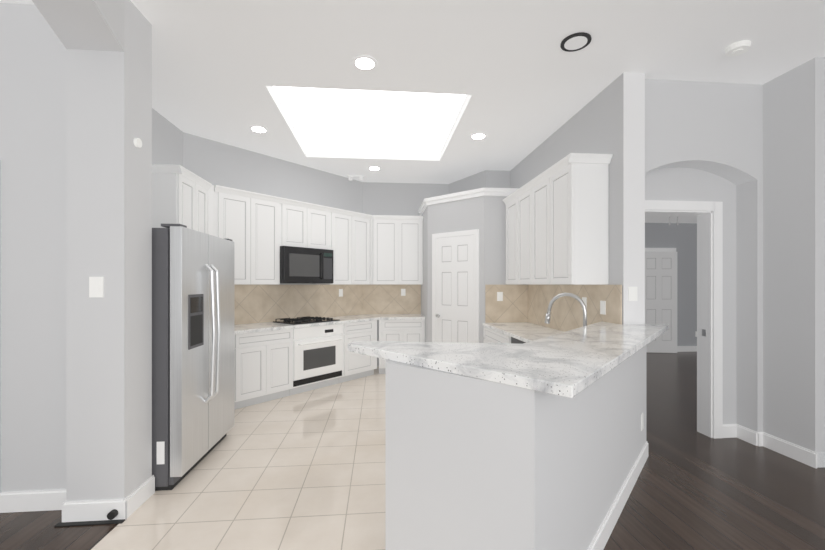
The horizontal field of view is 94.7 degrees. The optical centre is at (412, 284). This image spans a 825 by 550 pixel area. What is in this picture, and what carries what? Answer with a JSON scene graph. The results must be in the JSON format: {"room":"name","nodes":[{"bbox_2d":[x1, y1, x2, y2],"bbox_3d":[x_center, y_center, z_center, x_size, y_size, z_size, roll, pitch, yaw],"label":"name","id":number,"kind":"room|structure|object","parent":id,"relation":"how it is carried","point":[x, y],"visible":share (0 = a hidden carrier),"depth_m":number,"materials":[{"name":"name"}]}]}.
{"room":"kitchen","nodes":[
{"label":"kitchen","id":0,"kind":"room"},
{"bbox_2d":[0,0,151,500],"bbox_3d":[-3.199,-0.165,2.225,3.015,3.070,0.270,0,0,-5],"label":"wall","id":1,"kind":"structure","parent":0,"point":[76,359],"depth_m":2.30,"materials":[{"name":"white paint"}]},
{"bbox_2d":[0,160,0,492],"bbox_3d":[-2.544,0.310,2.279,0.128,2.120,0.016,0,0,-5],"label":"door frame","id":2,"kind":"structure","parent":1,"relation":"attached to","point":[0,326],"depth_m":2.29,"materials":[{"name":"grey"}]},
{"bbox_2d":[0,489,65,512],"bbox_3d":[-3.355,1.312,2.209,2.700,0.117,0.014,0,0,-5],"label":"baseboard","id":3,"kind":"structure","parent":1,"relation":"attached to","point":[29,501],"depth_m":2.30,"materials":[{"name":"white wood"}]},
{"bbox_2d":[32,0,124,51],"bbox_3d":[-1.542,-1.530,1.442,0.780,0.340,1.582,0,0,-5],"label":"header","id":4,"kind":"object","parent":1,"relation":"attached to","point":[98,25],"visible":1,"depth_m":2.01,"materials":[{"name":"white paint"}]},
{"bbox_2d":[62,499,126,521],"bbox_3d":[-1.841,1.312,2.201,0.343,0.117,0.014,0,0,-5],"label":"baseboard","id":5,"kind":"structure","parent":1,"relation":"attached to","point":[88,510],"depth_m":2.19,"materials":[{"name":"white wood"}]},
{"bbox_2d":[107,509,117,519],"bbox_3d":[-1.727,1.325,2.189,0.044,0.043,0.030,0,0,-5],"label":"door stop","id":6,"kind":"object","parent":5,"relation":"attached to","point":[112,514],"visible":0.95,"depth_m":2.17,"materials":[{"name":"black rubber"}]},
{"bbox_2d":[89,277,103,296],"bbox_3d":[-1.834,0.015,2.204,0.075,0.120,0.007,0,0,-5],"label":"light switch","id":7,"kind":"object","parent":1,"relation":"attached to","point":[96,286],"visible":1,"depth_m":2.20,"materials":[{"name":"white plastic"}]},
{"bbox_2d":[133,138,141,147],"bbox_3d":[-1.685,-0.870,2.332,0.018,0.056,0.056,0,0,-5],"label":"wall sensor","id":8,"kind":"object","parent":1,"relation":"attached to","point":[137,142],"visible":0.9,"depth_m":2.32,"materials":[{"name":"white plastic"}]},
{"bbox_2d":[123,475,154,519],"bbox_3d":[-1.690,1.312,2.356,0.014,0.117,0.292,0,0,-5],"label":"baseboard","id":9,"kind":"structure","parent":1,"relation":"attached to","point":[139,496],"depth_m":2.35,"materials":[{"name":"white wood"}]},
{"bbox_2d":[54,519,124,526],"bbox_3d":[-1.847,1.367,2.177,0.360,0.006,0.030,0,0,-5],"label":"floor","id":10,"kind":"structure","parent":0,"point":[82,523],"depth_m":2.17,"materials":[{"name":"black"}]},
{"bbox_2d":[152,108,182,165],"bbox_3d":[-2.560,-0.165,3.390,0.150,3.070,2.000,0,0,-5],"label":"wall","id":11,"kind":"structure","parent":0,"point":[167,141],"depth_m":3.89,"materials":[{"name":"grey paint"}]},
{"bbox_2d":[152,164,211,233],"bbox_3d":[-2.331,-0.545,3.776,0.366,1.090,0.670,0,0,-5],"label":"upper cabinet","id":12,"kind":"object","parent":11,"relation":"attached to","point":[179,194],"visible":0.5,"depth_m":3.52,"materials":[{"name":"white wood"}]},
{"bbox_2d":[208,185,215,235],"bbox_3d":[-2.373,-0.545,4.253,0.364,1.090,0.278,0,0,-5],"label":"upper cabinet","id":13,"kind":"object","parent":11,"relation":"attached to","point":[212,190],"depth_m":4.17,"materials":[{"name":"white wood"}]},
{"bbox_2d":[91,367,385,549],"bbox_3d":[-0.390,1.395,2.903,4.530,0.050,7.349,0,0,-5],"label":"floor","id":14,"kind":"structure","parent":0,"point":[306,470],"depth_m":2.58,"materials":[{"name":"beige tile"}]},
{"bbox_2d":[152,224,233,490],"bbox_3d":[-1.959,0.482,2.957,0.912,1.775,0.932,0,0,-5],"label":"refrigerator","id":15,"kind":"object","parent":14,"relation":"on","point":[192,348],"visible":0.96,"depth_m":2.63,"materials":[{"name":"grey metal"}]},
{"bbox_2d":[234,328,292,409],"bbox_3d":[-1.921,0.950,4.537,0.949,0.840,0.941,0,0,-5],"label":"base cabinet","id":16,"kind":"object","parent":14,"relation":"on","point":[263,366],"depth_m":4.32,"materials":[{"name":"white wood"}]},
{"bbox_2d":[234,314,424,333],"bbox_3d":[-1.195,0.512,5.164,2.870,0.035,2.213,0,0,-5],"label":"countertop","id":17,"kind":"structure","parent":16,"relation":"on","point":[253,327],"depth_m":5.00,"materials":[{"name":"stone"}]},
{"bbox_2d":[273,316,339,324],"bbox_3d":[-1.413,0.473,5.096,0.480,0.041,0.720,0,0,40],"label":"cooktop","id":18,"kind":"object","parent":17,"relation":"in","point":[301,320],"visible":1,"depth_m":4.97,"materials":[{"name":"black"}]},
{"bbox_2d":[289,324,342,395],"bbox_3d":[-1.409,0.953,5.093,0.662,0.835,0.760,0,0,40],"label":"oven","id":19,"kind":"object","parent":14,"relation":"on","point":[317,357],"visible":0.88,"depth_m":4.89,"materials":[{"name":"white metal"}]},
{"bbox_2d":[339,320,376,382],"bbox_3d":[-0.975,0.950,5.669,0.889,0.840,0.889,0,0,-5],"label":"base cabinet","id":20,"kind":"object","parent":14,"relation":"on","point":[355,365],"depth_m":5.43,"materials":[{"name":"white wood"}]},
{"bbox_2d":[379,319,424,373],"bbox_3d":[-0.184,0.950,6.060,0.702,0.840,0.606,0,0,-5],"label":"base cabinet","id":21,"kind":"object","parent":14,"relation":"on","point":[403,330],"visible":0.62,"depth_m":5.76,"materials":[{"name":"white wood"}]},
{"bbox_2d":[484,326,510,342],"bbox_3d":[1.260,0.950,4.450,0.606,0.840,1.006,0,0,-5],"label":"base cabinet","id":22,"kind":"object","parent":14,"relation":"on","point":[492,336],"visible":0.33,"depth_m":4.43,"materials":[{"name":"white wood"}]},
{"bbox_2d":[482,322,563,342],"bbox_3d":[1.282,0.512,4.130,0.615,0.035,1.645,0,0,-5],"label":"countertop","id":23,"kind":"structure","parent":22,"relation":"on","point":[526,332],"depth_m":4.09,"materials":[{"name":"stone"}]},
{"bbox_2d":[545,293,586,325],"bbox_3d":[1.330,0.282,3.268,0.276,0.425,0.318,0,0,-5],"label":"faucet","id":24,"kind":"object","parent":23,"relation":"on","point":[552,301],"visible":0.77,"depth_m":3.27,"materials":[{"name":"silver metal"}]},
{"bbox_2d":[511,337,525,343],"bbox_3d":[1.336,0.950,3.640,0.596,0.840,0.600,0,0,-5],"label":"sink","id":25,"kind":"object","parent":14,"relation":"on","point":[515,341],"depth_m":3.75,"materials":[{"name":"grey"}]},
{"bbox_2d":[183,132,362,324],"bbox_3d":[-1.739,-0.165,5.386,0.212,3.070,2.807,0,0,40],"label":"wall","id":26,"kind":"structure","parent":0,"point":[212,162],"depth_m":5.01,"materials":[{"name":"grey paint"}]},
{"bbox_2d":[216,185,279,284],"bbox_3d":[-2.054,-0.545,4.602,0.782,1.090,0.782,0,0,-5],"label":"upper cabinet","id":27,"kind":"object","parent":26,"relation":"attached to","point":[258,229],"depth_m":4.51,"materials":[{"name":"white wood"}]},
{"bbox_2d":[234,285,362,324],"bbox_3d":[-1.686,0.248,5.270,0.010,0.492,2.697,0,0,40],"label":"backsplash","id":28,"kind":"structure","parent":26,"relation":"attached to","point":[260,303],"depth_m":5.28,"materials":[{"name":"beige tile"}]},
{"bbox_2d":[280,197,331,249],"bbox_3d":[-1.546,-0.790,5.207,0.767,0.600,0.768,0,0,-5],"label":"upper cabinet","id":29,"kind":"object","parent":26,"relation":"attached to","point":[302,224],"depth_m":5.07,"materials":[{"name":"white wood"}]},
{"bbox_2d":[280,246,332,282],"bbox_3d":[-1.493,-0.251,5.162,0.445,0.471,0.770,0,0,40],"label":"over-the-range microwave","id":30,"kind":"object","parent":29,"relation":"attached to","point":[304,265],"visible":0.94,"depth_m":4.99,"materials":[{"name":"black metal"}]},
{"bbox_2d":[339,289,342,296],"bbox_3d":[-1.119,0.130,5.932,0.007,0.118,0.075,0,0,40],"label":"electrical outlet","id":31,"kind":"object","parent":26,"relation":"attached to","point":[340,292],"depth_m":5.93,"materials":[{"name":"white plastic"}]},
{"bbox_2d":[317,207,371,284],"bbox_3d":[-1.045,-0.545,5.801,0.766,1.090,0.761,0,0,-5],"label":"upper cabinet","id":32,"kind":"object","parent":26,"relation":"attached to","point":[350,229],"depth_m":5.67,"materials":[{"name":"white wood"}]},
{"bbox_2d":[363,182,448,366],"bbox_3d":[-0.128,-0.165,6.448,1.470,3.070,0.150,0,0,-5],"label":"wall","id":33,"kind":"structure","parent":0,"point":[406,199],"depth_m":6.36,"materials":[{"name":"grey paint"}]},
{"bbox_2d":[363,285,420,313],"bbox_3d":[-0.338,0.248,6.346,0.960,0.492,0.010,0,0,-5],"label":"backsplash","id":34,"kind":"structure","parent":33,"relation":"attached to","point":[383,299],"depth_m":6.34,"materials":[{"name":"beige tile"}]},
{"bbox_2d":[369,215,422,284],"bbox_3d":[-0.377,-0.545,6.164,1.068,1.090,0.366,0,0,-5],"label":"upper cabinet","id":35,"kind":"object","parent":33,"relation":"attached to","point":[395,249],"visible":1,"depth_m":6.03,"materials":[{"name":"white wood"}]},
{"bbox_2d":[401,289,405,295],"bbox_3d":[-0.154,0.130,6.353,0.075,0.118,0.007,0,0,-5],"label":"electrical outlet","id":36,"kind":"object","parent":33,"relation":"attached to","point":[403,292],"depth_m":6.35,"materials":[{"name":"white plastic"}]},
{"bbox_2d":[0,352,824,549],"bbox_3d":[1.997,1.411,2.985,13.500,0.079,11.600,0,0,-5],"label":"floor","id":37,"kind":"structure","parent":0,"point":[693,489],"depth_m":2.43,"materials":[{"name":"brown wood"}]},
{"bbox_2d":[0,0,824,183],"bbox_3d":[-0.012,-1.820,1.856,9.300,0.240,9.700,0,0,-5],"label":"ceiling","id":38,"kind":"structure","parent":0,"point":[519,77],"depth_m":2.85,"materials":[{"name":"white paint"}]},
{"bbox_2d":[249,125,267,132],"bbox_3d":[-1.678,-1.693,4.149,0.190,0.012,0.190,0,0,-5],"label":"recessed light","id":39,"kind":"object","parent":38,"relation":"in","point":[258,129],"visible":0.94,"depth_m":4.14,"materials":[{"name":"white"}]},
{"bbox_2d":[347,175,363,180],"bbox_3d":[-0.892,-1.665,5.955,0.260,0.069,0.060,0,0,-5],"label":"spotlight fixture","id":40,"kind":"object","parent":38,"relation":"attached to","point":[349,177],"visible":1,"depth_m":5.93,"materials":[{"name":"white"}]},
{"bbox_2d":[352,55,376,69],"bbox_3d":[-0.365,-1.693,2.909,0.190,0.012,0.190,0,0,-5],"label":"recessed light","id":41,"kind":"object","parent":38,"relation":"in","point":[363,62],"visible":1,"depth_m":2.89,"materials":[{"name":"white"}]},
{"bbox_2d":[273,86,465,152],"bbox_3d":[-0.441,-1.805,4.238,1.780,0.010,1.800,0,0,-5],"label":"skylight","id":42,"kind":"object","parent":38,"relation":"attached to","point":[352,120],"visible":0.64,"depth_m":4.12,"materials":[{"name":"white glass"}]},
{"bbox_2d":[368,166,380,169],"bbox_3d":[-0.555,-1.693,5.543,0.190,0.012,0.190,0,0,-5],"label":"recessed light","id":43,"kind":"object","parent":38,"relation":"in","point":[374,168],"visible":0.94,"depth_m":5.53,"materials":[{"name":"white"}]},
{"bbox_2d":[470,133,486,139],"bbox_3d":[0.754,-1.693,4.342,0.190,0.012,0.190,0,0,-5],"label":"recessed light","id":44,"kind":"object","parent":38,"relation":"in","point":[476,136],"visible":1,"depth_m":4.33,"materials":[{"name":"white"}]},
{"bbox_2d":[560,32,591,51],"bbox_3d":[1.143,-1.693,2.660,0.200,0.012,0.200,0,0,-5],"label":"recessed light","id":45,"kind":"object","parent":38,"relation":"in","point":[575,41],"visible":1,"depth_m":2.65,"materials":[{"name":"black"}]},
{"bbox_2d":[725,40,750,56],"bbox_3d":[2.322,-1.679,2.713,0.144,0.041,0.144,0,0,-5],"label":"smoke detector","id":46,"kind":"object","parent":38,"relation":"attached to","point":[737,48],"visible":1,"depth_m":2.69,"materials":[{"name":"white plastic"}]},
{"bbox_2d":[418,188,518,342],"bbox_3d":[0.807,0.062,5.659,1.295,2.615,1.575,0,0,-5],"label":"wall","id":47,"kind":"structure","parent":0,"point":[483,210],"depth_m":5.00,"materials":[{"name":"grey paint"}]},
{"bbox_2d":[432,229,478,342],"bbox_3d":[0.577,0.323,5.218,0.550,2.095,0.550,0,0,-5],"label":"door","id":48,"kind":"structure","parent":47,"relation":"attached to","point":[455,289],"depth_m":5.20,"materials":[{"name":"white wood"}]},
{"bbox_2d":[497,292,502,300],"bbox_3d":[1.135,0.155,4.930,0.075,0.118,0.007,0,0,-5],"label":"outlet","id":49,"kind":"object","parent":47,"relation":"attached to","point":[499,296],"depth_m":4.93,"materials":[{"name":"white plastic"}]},
{"bbox_2d":[485,285,527,322],"bbox_3d":[1.226,0.248,4.947,0.564,0.492,0.010,0,0,-5],"label":"backsplash","id":50,"kind":"structure","parent":47,"relation":"attached to","point":[512,306],"depth_m":4.94,"materials":[{"name":"beige tile"}]},
{"bbox_2d":[449,170,509,193],"bbox_3d":[1.054,-0.165,6.135,0.830,3.070,0.980,0,0,-5],"label":"wall","id":51,"kind":"structure","parent":0,"point":[492,179],"depth_m":5.69,"materials":[{"name":"grey paint"}]},
{"bbox_2d":[386,346,645,549],"bbox_3d":[0.891,0.866,2.206,2.101,1.008,1.700,0,0,-5],"label":"wall","id":52,"kind":"structure","parent":0,"point":[472,463],"depth_m":1.57,"materials":[{"name":"white paint"}]},
{"bbox_2d":[348,321,668,397],"bbox_3d":[0.878,0.340,2.238,2.480,0.040,2.002,0,0,-5],"label":"countertop","id":53,"kind":"structure","parent":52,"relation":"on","point":[572,363],"depth_m":1.74,"materials":[{"name":"stone"}]},
{"bbox_2d":[588,441,647,549],"bbox_3d":[1.147,1.312,2.165,0.014,0.117,2.274,0,0,40],"label":"baseboard","id":54,"kind":"structure","parent":52,"relation":"attached to","point":[603,534],"depth_m":2.25,"materials":[{"name":"white wood"}]},
{"bbox_2d":[641,413,643,430],"bbox_3d":[1.742,1.040,2.880,0.007,0.118,0.075,0,0,40],"label":"outlet","id":55,"kind":"object","parent":52,"relation":"attached to","point":[642,420],"visible":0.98,"depth_m":2.87,"materials":[{"name":"white plastic"}]},
{"bbox_2d":[510,73,622,324],"bbox_3d":[1.662,-0.165,4.407,0.180,3.070,2.710,0,0,-5],"label":"wall","id":56,"kind":"structure","parent":0,"point":[594,125],"depth_m":3.32,"materials":[{"name":"grey paint"}]},
{"bbox_2d":[503,193,514,284],"bbox_3d":[1.381,-0.545,4.668,0.326,1.090,0.481,0,0,-5],"label":"upper cabinet","id":57,"kind":"object","parent":56,"relation":"attached to","point":[509,202],"depth_m":4.72,"materials":[{"name":"white wood"}]},
{"bbox_2d":[515,185,526,284],"bbox_3d":[1.416,-0.545,4.276,0.326,1.090,0.541,0,0,-5],"label":"upper cabinet","id":58,"kind":"object","parent":56,"relation":"attached to","point":[520,194],"depth_m":4.35,"materials":[{"name":"white wood"}]},
{"bbox_2d":[527,173,542,284],"bbox_3d":[1.452,-0.545,3.855,0.326,1.090,0.540,0,0,-5],"label":"upper cabinet","id":59,"kind":"object","parent":56,"relation":"attached to","point":[534,188],"depth_m":3.96,"materials":[{"name":"white wood"}]},
{"bbox_2d":[528,285,621,331],"bbox_3d":[1.597,0.248,4.018,0.010,0.492,1.926,0,0,-5],"label":"backsplash","id":60,"kind":"structure","parent":56,"relation":"attached to","point":[566,313],"depth_m":3.82,"materials":[{"name":"beige tile"}]},
{"bbox_2d":[582,297,586,309],"bbox_3d":[1.625,0.180,3.595,0.007,0.118,0.075,0,0,-5],"label":"outlet","id":61,"kind":"object","parent":60,"relation":"attached to","point":[584,299],"visible":0.48,"depth_m":3.57,"materials":[{"name":"white plastic"}]},
{"bbox_2d":[600,301,605,314],"bbox_3d":[1.651,0.200,3.296,0.007,0.118,0.075,0,0,-5],"label":"outlet","id":62,"kind":"object","parent":60,"relation":"attached to","point":[602,307],"visible":1,"depth_m":3.28,"materials":[{"name":"white plastic"}]},
{"bbox_2d":[543,153,610,284],"bbox_3d":[1.487,-0.545,3.464,0.326,1.090,0.482,0,0,-5],"label":"upper cabinet","id":63,"kind":"object","parent":56,"relation":"attached to","point":[557,223],"depth_m":3.23,"materials":[{"name":"white wood"}]},
{"bbox_2d":[623,72,644,324],"bbox_3d":[1.781,-0.671,3.054,0.180,2.058,0.006,0,0,-5],"label":"wall","id":64,"kind":"structure","parent":0,"point":[633,182],"depth_m":3.05,"materials":[{"name":"white paint"}]},
{"bbox_2d":[628,287,636,300],"bbox_3d":[1.766,0.075,3.046,0.075,0.115,0.007,0,0,-5],"label":"light switch","id":65,"kind":"object","parent":64,"relation":"attached to","point":[632,293],"depth_m":3.04,"materials":[{"name":"white plastic"}]},
{"bbox_2d":[645,223,696,345],"bbox_3d":[5.936,-0.130,7.872,4.800,3.000,0.150,0,0,-5],"label":"wall","id":66,"kind":"structure","parent":0,"point":[681,238],"depth_m":7.75,"materials":[{"name":"grey paint"}]},
{"bbox_2d":[645,252,676,352],"bbox_3d":[4.918,0.355,7.605,0.689,2.010,0.042,0,0,7],"label":"door","id":67,"kind":"structure","parent":66,"relation":"in","point":[660,287],"depth_m":7.58,"materials":[{"name":"white wood"}]},
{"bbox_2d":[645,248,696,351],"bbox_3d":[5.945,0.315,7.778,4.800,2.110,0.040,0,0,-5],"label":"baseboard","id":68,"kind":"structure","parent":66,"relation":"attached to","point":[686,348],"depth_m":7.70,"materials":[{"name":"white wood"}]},
{"bbox_2d":[645,215,696,223],"bbox_3d":[5.013,-1.290,5.804,7.000,0.080,4.110,0,0,-5],"label":"ceiling","id":69,"kind":"structure","parent":0,"point":[665,219],"depth_m":7.31,"materials":[{"name":"white paint"}]},
{"bbox_2d":[645,167,735,423],"bbox_3d":[2.399,-0.165,3.442,1.120,3.070,0.140,0,0,-5],"label":"wall","id":70,"kind":"structure","parent":0,"point":[679,184],"depth_m":3.41,"materials":[{"name":"white paint"}]},
{"bbox_2d":[645,200,722,438],"bbox_3d":[2.275,0.316,3.427,0.966,2.108,0.168,0,0,-5],"label":"door frame","id":71,"kind":"structure","parent":70,"relation":"attached to","point":[709,214],"depth_m":3.40,"materials":[{"name":"white wood"}]},
{"bbox_2d":[723,424,736,437],"bbox_3d":[2.839,1.312,3.403,0.150,0.117,0.014,0,0,-5],"label":"baseboard","id":72,"kind":"structure","parent":70,"relation":"attached to","point":[729,430],"depth_m":3.40,"materials":[{"name":"white wood"}]},
{"bbox_2d":[645,79,762,431],"bbox_3d":[2.413,-0.165,3.278,1.120,3.070,0.190,0,0,-5],"label":"wall","id":73,"kind":"structure","parent":0,"point":[716,128],"depth_m":3.22,"materials":[{"name":"white paint"}]},
{"bbox_2d":[737,424,756,445],"bbox_3d":[2.915,1.312,3.322,0.014,0.117,0.190,0,0,-5],"label":"baseboard","id":74,"kind":"structure","parent":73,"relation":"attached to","point":[747,435],"depth_m":3.30,"materials":[{"name":"white wood"}]},
{"bbox_2d":[757,432,762,445],"bbox_3d":[2.955,1.312,3.223,0.050,0.117,0.014,0,0,-5],"label":"baseboard","id":75,"kind":"structure","parent":73,"relation":"attached to","point":[759,438],"depth_m":3.22,"materials":[{"name":"white wood"}]},
{"bbox_2d":[763,57,824,467],"bbox_3d":[3.756,-0.165,3.250,1.550,3.070,0.980,0,0,-5],"label":"wall","id":76,"kind":"structure","parent":0,"point":[794,256],"depth_m":2.98,"materials":[{"name":"white paint"}]},
{"bbox_2d":[763,432,816,468],"bbox_3d":[2.990,1.312,3.030,0.014,0.117,0.404,0,0,-5],"label":"baseboard fore right","id":77,"kind":"structure","parent":76,"relation":"attached to","point":[789,449],"depth_m":3.01,"materials":[{"name":"white wood"}]},
{"bbox_2d":[811,452,824,467],"bbox_3d":[3.778,1.312,2.917,1.564,0.117,0.014,0,0,-5],"label":"baseboard","id":78,"kind":"structure","parent":76,"relation":"attached to","point":[819,456],"depth_m":2.85,"materials":[{"name":"white wood"}]}
]}

